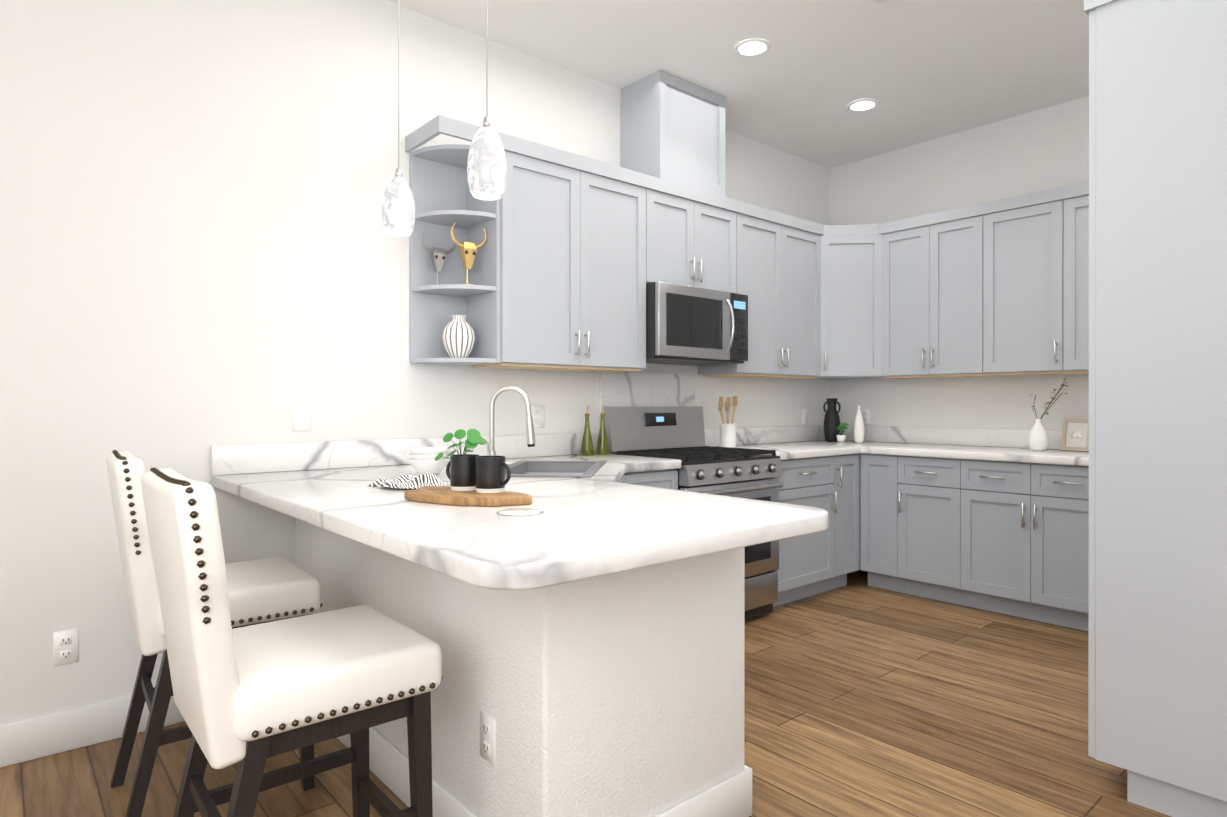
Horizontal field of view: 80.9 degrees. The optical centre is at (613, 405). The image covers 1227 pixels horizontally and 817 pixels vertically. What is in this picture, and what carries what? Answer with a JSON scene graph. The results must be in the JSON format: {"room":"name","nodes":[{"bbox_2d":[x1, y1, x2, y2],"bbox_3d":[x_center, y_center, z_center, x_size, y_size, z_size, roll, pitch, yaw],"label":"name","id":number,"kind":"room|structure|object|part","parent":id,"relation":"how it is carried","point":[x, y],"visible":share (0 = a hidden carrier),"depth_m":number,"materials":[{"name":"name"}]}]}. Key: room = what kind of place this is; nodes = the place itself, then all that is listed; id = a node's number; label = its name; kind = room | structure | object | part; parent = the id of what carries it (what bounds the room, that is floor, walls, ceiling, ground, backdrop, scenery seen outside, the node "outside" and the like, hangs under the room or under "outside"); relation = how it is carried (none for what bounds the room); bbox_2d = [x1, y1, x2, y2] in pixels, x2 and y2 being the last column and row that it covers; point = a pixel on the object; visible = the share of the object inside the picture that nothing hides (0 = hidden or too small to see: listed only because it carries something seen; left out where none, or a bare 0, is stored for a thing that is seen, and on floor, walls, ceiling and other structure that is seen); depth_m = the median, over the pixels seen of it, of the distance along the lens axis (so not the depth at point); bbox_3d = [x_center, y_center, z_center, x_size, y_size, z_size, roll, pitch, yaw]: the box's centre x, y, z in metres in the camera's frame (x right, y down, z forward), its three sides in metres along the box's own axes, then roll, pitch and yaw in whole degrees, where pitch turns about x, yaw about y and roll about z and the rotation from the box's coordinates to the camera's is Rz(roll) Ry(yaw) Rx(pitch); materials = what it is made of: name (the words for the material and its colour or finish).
{"room":"kitchen","nodes":[
{"label":"kitchen","id":0,"kind":"room"},
{"bbox_2d":[0,0,829,724],"bbox_3d":[-1.931,-0.319,2.628,9.740,3.070,0.140,0,0,-41],"label":"wall","id":1,"kind":"structure","parent":0,"point":[202,252],"depth_m":2.85,"materials":[{"name":"white paint"}]},
{"bbox_2d":[53,629,78,665],"bbox_3d":[-1.928,0.852,2.534,0.072,0.117,0.008,0,0,-41],"label":"outlet","id":2,"kind":"object","parent":1,"relation":"attached to","point":[65,646],"depth_m":2.53,"materials":[{"name":"white plastic"}]},
{"bbox_2d":[0,696,184,767],"bbox_3d":[-3.456,1.148,1.214,5.580,0.140,0.017,0,0,-41],"label":"baseboard","id":3,"kind":"structure","parent":1,"relation":"attached to","point":[51,734],"depth_m":2.53,"materials":[{"name":"white wood"}]},
{"bbox_2d":[211,425,824,475],"bbox_3d":[0.064,0.214,4.237,4.332,0.117,0.020,0,0,-41],"label":"backsplash","id":4,"kind":"structure","parent":1,"relation":"attached to","point":[289,457],"depth_m":3.25,"materials":[{"name":"white stone"}]},
{"bbox_2d":[531,406,544,427],"bbox_3d":[-0.416,0.062,3.835,0.118,0.117,0.008,0,0,-41],"label":"outlet","id":5,"kind":"object","parent":1,"relation":"attached to","point":[538,412],"depth_m":3.85,"materials":[{"name":"white plastic"}]},
{"bbox_2d":[461,146,656,372],"bbox_3d":[-0.256,-0.691,3.761,0.993,0.986,0.321,0,0,-41],"label":"upper cabinet","id":6,"kind":"object","parent":1,"relation":"attached to","point":[575,254],"depth_m":3.55,"materials":[{"name":"grey paint"}]},
{"bbox_2d":[421,230,455,284],"bbox_3d":[-0.825,-0.677,3.374,0.181,0.255,0.061,0,0,-41],"label":"skull","id":7,"kind":"object","parent":6,"relation":"on","point":[438,255],"visible":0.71,"depth_m":3.36,"materials":[{"name":"grey ceramic"}]},
{"bbox_2d":[442,315,474,357],"bbox_3d":[-0.723,-0.317,3.364,0.154,0.200,0.154,0,0,-41],"label":"vase","id":8,"kind":"object","parent":6,"relation":"on","point":[458,337],"visible":0.94,"depth_m":3.31,"materials":[{"name":"ceramic"}]},
{"bbox_2d":[450,223,486,284],"bbox_3d":[-0.679,-0.690,3.342,0.189,0.281,0.067,0,0,-41],"label":"skull","id":9,"kind":"object","parent":6,"relation":"on","point":[468,250],"visible":0.83,"depth_m":3.32,"materials":[{"name":"gold metal"}]},
{"bbox_2d":[617,70,726,201],"bbox_3d":[0.358,-1.554,4.283,0.550,0.600,0.330,0,0,-41],"label":"upper cabinet","id":10,"kind":"object","parent":1,"relation":"attached to","point":[673,127],"depth_m":4.13,"materials":[{"name":"grey paint"}]},
{"bbox_2d":[657,186,740,293],"bbox_3d":[0.363,-0.928,4.294,0.761,0.513,0.321,0,0,-41],"label":"upper cabinet","id":11,"kind":"object","parent":1,"relation":"attached to","point":[699,241],"depth_m":4.19,"materials":[{"name":"grey paint"}]},
{"bbox_2d":[646,282,747,365],"bbox_3d":[0.413,-0.459,4.236,0.754,0.411,0.472,0,0,-41],"label":"microwave","id":12,"kind":"object","parent":11,"relation":"attached to","point":[691,325],"visible":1,"depth_m":4.05,"materials":[{"name":"grey metal"}]},
{"bbox_2d":[698,210,776,377],"bbox_3d":[0.824,-0.692,4.691,0.576,0.986,0.321,0,0,-41],"label":"upper cabinet","id":13,"kind":"object","parent":1,"relation":"attached to","point":[758,232],"depth_m":4.59,"materials":[{"name":"grey paint"}]},
{"bbox_2d":[777,218,820,377],"bbox_3d":[1.178,-0.692,4.970,0.560,0.986,0.360,0,0,-41],"label":"upper cabinet","id":14,"kind":"object","parent":1,"relation":"attached to","point":[798,246],"depth_m":4.86,"materials":[{"name":"grey paint"}]},
{"bbox_2d":[802,409,807,423],"bbox_3d":[1.446,0.086,5.435,0.072,0.117,0.009,0,0,-41],"label":"outlet","id":15,"kind":"object","parent":1,"relation":"attached to","point":[804,411],"depth_m":5.43,"materials":[{"name":"white plastic"}]},
{"bbox_2d":[781,221,904,379],"bbox_3d":[1.664,-0.727,5.185,0.668,1.054,0.668,0,0,-41],"label":"upper cabinet","id":16,"kind":"object","parent":1,"relation":"attached to","point":[854,258],"depth_m":5.00,"materials":[{"name":"grey paint"}]},
{"bbox_2d":[295,518,744,816],"bbox_3d":[-0.476,0.770,2.588,0.730,0.893,1.820,0,0,-41],"label":"wall","id":17,"kind":"structure","parent":0,"point":[620,694],"depth_m":1.89,"materials":[{"name":"white paint"}]},
{"bbox_2d":[337,727,476,816],"bbox_3d":[-0.743,1.147,2.330,0.017,0.140,1.804,0,0,-41],"label":"baseboard","id":18,"kind":"structure","parent":17,"relation":"attached to","point":[387,762],"depth_m":2.23,"materials":[{"name":"white wood"}]},
{"bbox_2d":[480,711,495,765],"bbox_3d":[-0.323,0.853,1.844,0.008,0.117,0.072,0,0,-41],"label":"outlet","id":19,"kind":"object","parent":17,"relation":"attached to","point":[487,723],"depth_m":1.84,"materials":[{"name":"white plastic"}]},
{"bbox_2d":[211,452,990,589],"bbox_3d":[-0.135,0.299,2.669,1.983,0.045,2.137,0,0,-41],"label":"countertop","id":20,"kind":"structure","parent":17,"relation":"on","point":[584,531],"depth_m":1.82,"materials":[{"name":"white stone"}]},
{"bbox_2d":[366,472,449,488],"bbox_3d":[-0.682,0.250,2.433,0.251,0.048,0.309,0,0,-41],"label":"tea towel","id":21,"kind":"object","parent":20,"relation":"on","point":[422,479],"visible":0.9,"depth_m":2.39,"materials":[{"name":"fabric"}]},
{"bbox_2d":[409,447,450,474],"bbox_3d":[-0.735,0.224,2.880,0.164,0.102,0.164,0,0,-41],"label":"bowls","id":22,"kind":"object","parent":20,"relation":"on","point":[421,459],"visible":0.88,"depth_m":2.82,"materials":[{"name":"white ceramic"}]},
{"bbox_2d":[435,429,485,460],"bbox_3d":[-0.581,0.183,2.740,0.144,0.185,0.226,0,0,-41],"label":"plant","id":23,"kind":"object","parent":20,"relation":"on","point":[474,439],"visible":0.44,"depth_m":2.70,"materials":[{"name":"green plant"}]},
{"bbox_2d":[404,486,531,506],"bbox_3d":[-0.440,0.264,2.095,0.244,0.024,0.417,0,0,-41],"label":"cutting board","id":24,"kind":"object","parent":20,"relation":"on","point":[444,495],"visible":0.94,"depth_m":2.01,"materials":[{"name":"brown wood"}]},
{"bbox_2d":[446,454,479,490],"bbox_3d":[-0.452,0.201,2.161,0.086,0.102,0.112,0,0,-41],"label":"mug","id":25,"kind":"object","parent":24,"relation":"on","point":[460,471],"visible":0.81,"depth_m":2.11,"materials":[{"name":"black ceramic"}]},
{"bbox_2d":[475,455,510,492],"bbox_3d":[-0.350,0.201,2.088,0.086,0.102,0.112,0,0,-41],"label":"mug","id":26,"kind":"object","parent":24,"relation":"on","point":[489,473],"visible":1,"depth_m":2.06,"materials":[{"name":"black ceramic"}]},
{"bbox_2d":[497,508,542,515],"bbox_3d":[-0.241,0.274,1.854,0.120,0.004,0.120,0,0,-41],"label":"disc","id":27,"kind":"object","parent":20,"relation":"on","point":[519,512],"visible":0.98,"depth_m":1.84,"materials":[{"name":"white ceramic"}]},
{"bbox_2d":[505,460,606,476],"bbox_3d":[-0.270,0.372,3.122,0.809,0.207,0.809,0,0,-41],"label":"sink basin","id":28,"kind":"object","parent":20,"relation":"in","point":[522,468],"depth_m":3.43,"materials":[{"name":"grey metal"}]},
{"bbox_2d":[580,405,593,455],"bbox_3d":[-0.143,0.137,3.917,0.074,0.274,0.074,0,0,-41],"label":"oil bottle","id":29,"kind":"object","parent":20,"relation":"on","point":[587,448],"visible":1,"depth_m":3.90,"materials":[{"name":"green glass"}]},
{"bbox_2d":[596,405,608,454],"bbox_3d":[-0.060,0.137,3.981,0.074,0.274,0.074,0,0,-41],"label":"oil bottle","id":30,"kind":"object","parent":20,"relation":"on","point":[602,447],"visible":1,"depth_m":3.96,"materials":[{"name":"green glass"}]},
{"bbox_2d":[654,765,751,816],"bbox_3d":[0.138,1.147,1.909,0.714,0.140,0.017,0,0,-41],"label":"baseboard","id":31,"kind":"structure","parent":17,"relation":"attached to","point":[731,797],"depth_m":2.05,"materials":[{"name":"white wood"}]},
{"bbox_2d":[0,570,1170,816],"bbox_3d":[-0.104,1.269,0.508,9.740,0.100,5.740,0,0,-41],"label":"floor","id":32,"kind":"structure","parent":0,"point":[864,698],"depth_m":2.63,"materials":[{"name":"brown wood"}]},
{"bbox_2d":[106,450,321,816],"bbox_3d":[-1.274,0.679,2.301,0.553,1.074,0.473,0,0,-38],"label":"stool","id":33,"kind":"object","parent":32,"relation":"on","point":[266,590],"visible":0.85,"depth_m":2.10,"materials":[{"name":"white leather"}]},
{"bbox_3d":[-1.274,0.425,2.301,0.573,0.566,0.496,0,0,-41],"label":"seat","id":34,"kind":"part","parent":33,"relation":"part of","materials":[{"name":"white leather"}]},
{"bbox_2d":[141,467,442,816],"bbox_3d":[-0.742,0.680,1.675,0.556,1.074,0.476,0,0,-41],"label":"stool","id":35,"kind":"object","parent":32,"relation":"on","point":[250,699],"visible":1,"depth_m":1.53,"materials":[{"name":"white leather"}]},
{"bbox_2d":[323,452,680,491],"bbox_3d":[-0.389,0.745,3.050,1.225,0.940,1.229,0,0,-41],"label":"countertop","id":36,"kind":"structure","parent":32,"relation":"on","point":[544,469],"depth_m":3.25,"materials":[{"name":"white stone"}]},
{"bbox_2d":[603,406,783,619],"bbox_3d":[0.469,0.601,4.090,0.778,1.185,0.718,0,0,-41],"label":"range","id":37,"kind":"object","parent":32,"relation":"on","point":[671,433],"visible":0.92,"depth_m":4.05,"materials":[{"name":"grey metal"}]},
{"bbox_2d":[773,460,830,606],"bbox_3d":[0.983,0.766,4.629,0.694,0.892,0.626,0,0,-41],"label":"base cabinet","id":38,"kind":"object","parent":32,"relation":"on","point":[804,570],"depth_m":4.41,"materials":[{"name":"grey paint"}]},
{"bbox_2d":[831,464,862,589],"bbox_3d":[1.320,0.766,4.877,0.378,0.892,0.689,0,0,-41],"label":"base cabinet","id":39,"kind":"object","parent":32,"relation":"on","point":[846,544],"depth_m":4.70,"materials":[{"name":"grey paint"}]},
{"bbox_2d":[863,468,906,593],"bbox_3d":[1.946,0.766,4.845,0.688,0.892,0.339,0,0,-41],"label":"base cabinet","id":40,"kind":"object","parent":32,"relation":"on","point":[885,542],"depth_m":4.66,"materials":[{"name":"grey paint"}]},
{"bbox_2d":[907,472,970,606],"bbox_3d":[2.170,0.766,4.632,0.626,0.892,0.513,0,0,-41],"label":"base cabinet","id":41,"kind":"object","parent":32,"relation":"on","point":[939,541],"depth_m":4.39,"materials":[{"name":"grey paint"}]},
{"bbox_2d":[971,476,1088,630],"bbox_3d":[2.548,0.767,4.193,0.626,0.892,0.885,0,0,-41],"label":"base cabinet","id":42,"kind":"object","parent":32,"relation":"on","point":[995,520],"depth_m":3.99,"materials":[{"name":"grey paint"}]},
{"bbox_2d":[719,440,1088,483],"bbox_3d":[1.961,0.296,4.156,1.563,0.045,2.617,0,0,-41],"label":"countertop","id":43,"kind":"structure","parent":42,"relation":"on","point":[1072,467],"depth_m":4.35,"materials":[{"name":"white stone"}]},
{"bbox_2d":[718,396,737,447],"bbox_3d":[0.737,0.106,4.634,0.110,0.332,0.136,0,0,-41],"label":"utensil crock","id":44,"kind":"object","parent":43,"relation":"on","point":[727,434],"visible":0.92,"depth_m":4.60,"materials":[{"name":"white ceramic"}]},
{"bbox_2d":[823,398,840,441],"bbox_3d":[1.624,0.110,5.352,0.120,0.322,0.145,0,0,-41],"label":"vase","id":45,"kind":"object","parent":43,"relation":"on","point":[831,421],"visible":0.96,"depth_m":5.31,"materials":[{"name":"black ceramic"}]},
{"bbox_2d":[836,423,848,442],"bbox_3d":[1.655,0.200,5.212,0.116,0.144,0.113,0,0,-41],"label":"plant","id":46,"kind":"object","parent":43,"relation":"on","point":[841,438],"visible":1,"depth_m":5.19,"materials":[{"name":"green plant"}]},
{"bbox_2d":[853,405,864,442],"bbox_3d":[1.772,0.137,5.195,0.076,0.270,0.076,0,0,-41],"label":"slim vase","id":47,"kind":"object","parent":43,"relation":"on","point":[858,430],"visible":1,"depth_m":5.17,"materials":[{"name":"white ceramic"}]},
{"bbox_2d":[1028,379,1071,450],"bbox_3d":[2.585,0.059,4.267,0.127,0.428,0.222,0,0,-41],"label":"textured vase","id":48,"kind":"object","parent":43,"relation":"on","point":[1037,438],"visible":1,"depth_m":4.27,"materials":[{"name":"white ceramic"}]},
{"bbox_2d":[1061,418,1088,451],"bbox_3d":[2.758,0.175,4.281,0.048,0.195,0.165,0,0,-29],"label":"picture frame","id":49,"kind":"object","parent":43,"relation":"on","point":[1075,434],"visible":0.85,"depth_m":4.29,"materials":[{"name":"beige wood"}]},
{"bbox_2d":[1084,0,1226,816],"bbox_3d":[1.966,-0.058,2.201,0.672,2.547,0.728,0,0,-41],"label":"tall cabinet","id":50,"kind":"object","parent":32,"relation":"on","point":[1157,672],"visible":1,"depth_m":2.12,"materials":[{"name":"grey paint"}]},
{"bbox_2d":[387,0,1088,168],"bbox_3d":[-0.104,-1.911,0.503,9.740,0.120,5.740,0,0,-41],"label":"ceiling","id":51,"kind":"structure","parent":0,"point":[920,71],"depth_m":3.81,"materials":[{"name":"white paint"}]},
{"bbox_2d":[382,0,414,235],"bbox_3d":[-0.833,-1.259,2.793,0.130,1.186,0.130,0,0,-41],"label":"pendant light","id":52,"kind":"object","parent":51,"relation":"hanging from","point":[398,210],"visible":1,"depth_m":2.75,"materials":[{"name":"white glass"}]},
{"bbox_3d":[-0.833,-0.775,2.793,0.125,0.218,0.125,0,0,-41],"label":"lamp shade","id":53,"kind":"part","parent":52,"relation":"part of","materials":[{"name":"white glass"}]},
{"bbox_3d":[-0.833,-1.366,2.792,0.130,0.972,0.130,0,0,-41],"label":"cord","id":54,"kind":"part","parent":52,"relation":"part of","materials":[{"name":"silver metal"}]},
{"bbox_2d":[467,0,506,199],"bbox_3d":[-0.403,-1.258,2.292,0.130,1.186,0.130,0,0,-41],"label":"pendant light","id":55,"kind":"object","parent":51,"relation":"hanging from","point":[486,170],"visible":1,"depth_m":2.25,"materials":[{"name":"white glass"}]},
{"bbox_3d":[-0.403,-0.774,2.293,0.125,0.218,0.125,0,0,-41],"label":"lamp shade","id":56,"kind":"part","parent":55,"relation":"part of","materials":[{"name":"white glass"}]},
{"bbox_3d":[-0.403,-1.365,2.292,0.130,0.972,0.130,0,0,-41],"label":"cord","id":57,"kind":"part","parent":55,"relation":"part of","materials":[{"name":"silver metal"}]},
{"bbox_2d":[734,38,769,56],"bbox_3d":[0.719,-1.851,3.732,0.184,0.008,0.184,0,0,-41],"label":"recessed light","id":58,"kind":"object","parent":51,"relation":"in","point":[751,47],"visible":1,"depth_m":3.73,"materials":[{"name":"white plastic"}]},
{"bbox_2d":[847,99,877,111],"bbox_3d":[1.539,-1.852,4.451,0.184,0.008,0.184,0,0,-41],"label":"recessed light","id":59,"kind":"object","parent":51,"relation":"in","point":[861,105],"visible":1,"depth_m":4.45,"materials":[{"name":"white plastic"}]},
{"bbox_2d":[871,0,888,2],"bbox_3d":[1.205,-1.837,3.214,0.124,0.033,0.124,0,0,-41],"label":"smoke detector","id":60,"kind":"object","parent":51,"relation":"attached to","point":[878,1],"visible":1,"depth_m":3.25,"materials":[{"name":"white plastic"}]},
{"bbox_2d":[830,96,1088,429],"bbox_3d":[3.580,-0.320,3.584,0.140,3.070,5.600,0,0,-41],"label":"wall","id":61,"kind":"structure","parent":0,"point":[1047,148],"depth_m":4.86,"materials":[{"name":"white paint"}]},
{"bbox_2d":[861,409,869,423],"bbox_3d":[1.899,0.086,5.423,0.008,0.117,0.072,0,0,-41],"label":"outlet","id":62,"kind":"object","parent":61,"relation":"attached to","point":[865,412],"depth_m":5.42,"materials":[{"name":"white plastic"}]},
{"bbox_2d":[889,210,1008,377],"bbox_3d":[2.186,-0.692,4.815,0.359,0.986,0.782,0,0,-41],"label":"upper cabinet","id":63,"kind":"object","parent":61,"relation":"attached to","point":[941,270],"depth_m":4.67,"materials":[{"name":"grey paint"}]},
{"bbox_2d":[840,425,1083,451],"bbox_3d":[2.552,0.214,4.651,0.020,0.117,2.596,0,0,-41],"label":"backsplash","id":64,"kind":"structure","parent":61,"relation":"attached to","point":[990,438],"depth_m":4.90,"materials":[{"name":"white stone"}]},
{"bbox_2d":[993,194,1076,375],"bbox_3d":[2.561,-0.692,4.410,0.321,0.986,0.563,0,0,-41],"label":"upper cabinet","id":65,"kind":"object","parent":61,"relation":"attached to","point":[1035,243],"depth_m":4.25,"materials":[{"name":"grey paint"}]},
{"bbox_2d":[1077,190,1088,373],"bbox_3d":[2.916,-0.691,3.996,0.321,0.986,0.770,0,0,-41],"label":"upper cabinet","id":66,"kind":"object","parent":61,"relation":"attached to","point":[1083,198],"depth_m":4.07,"materials":[{"name":"grey paint"}]}
]}

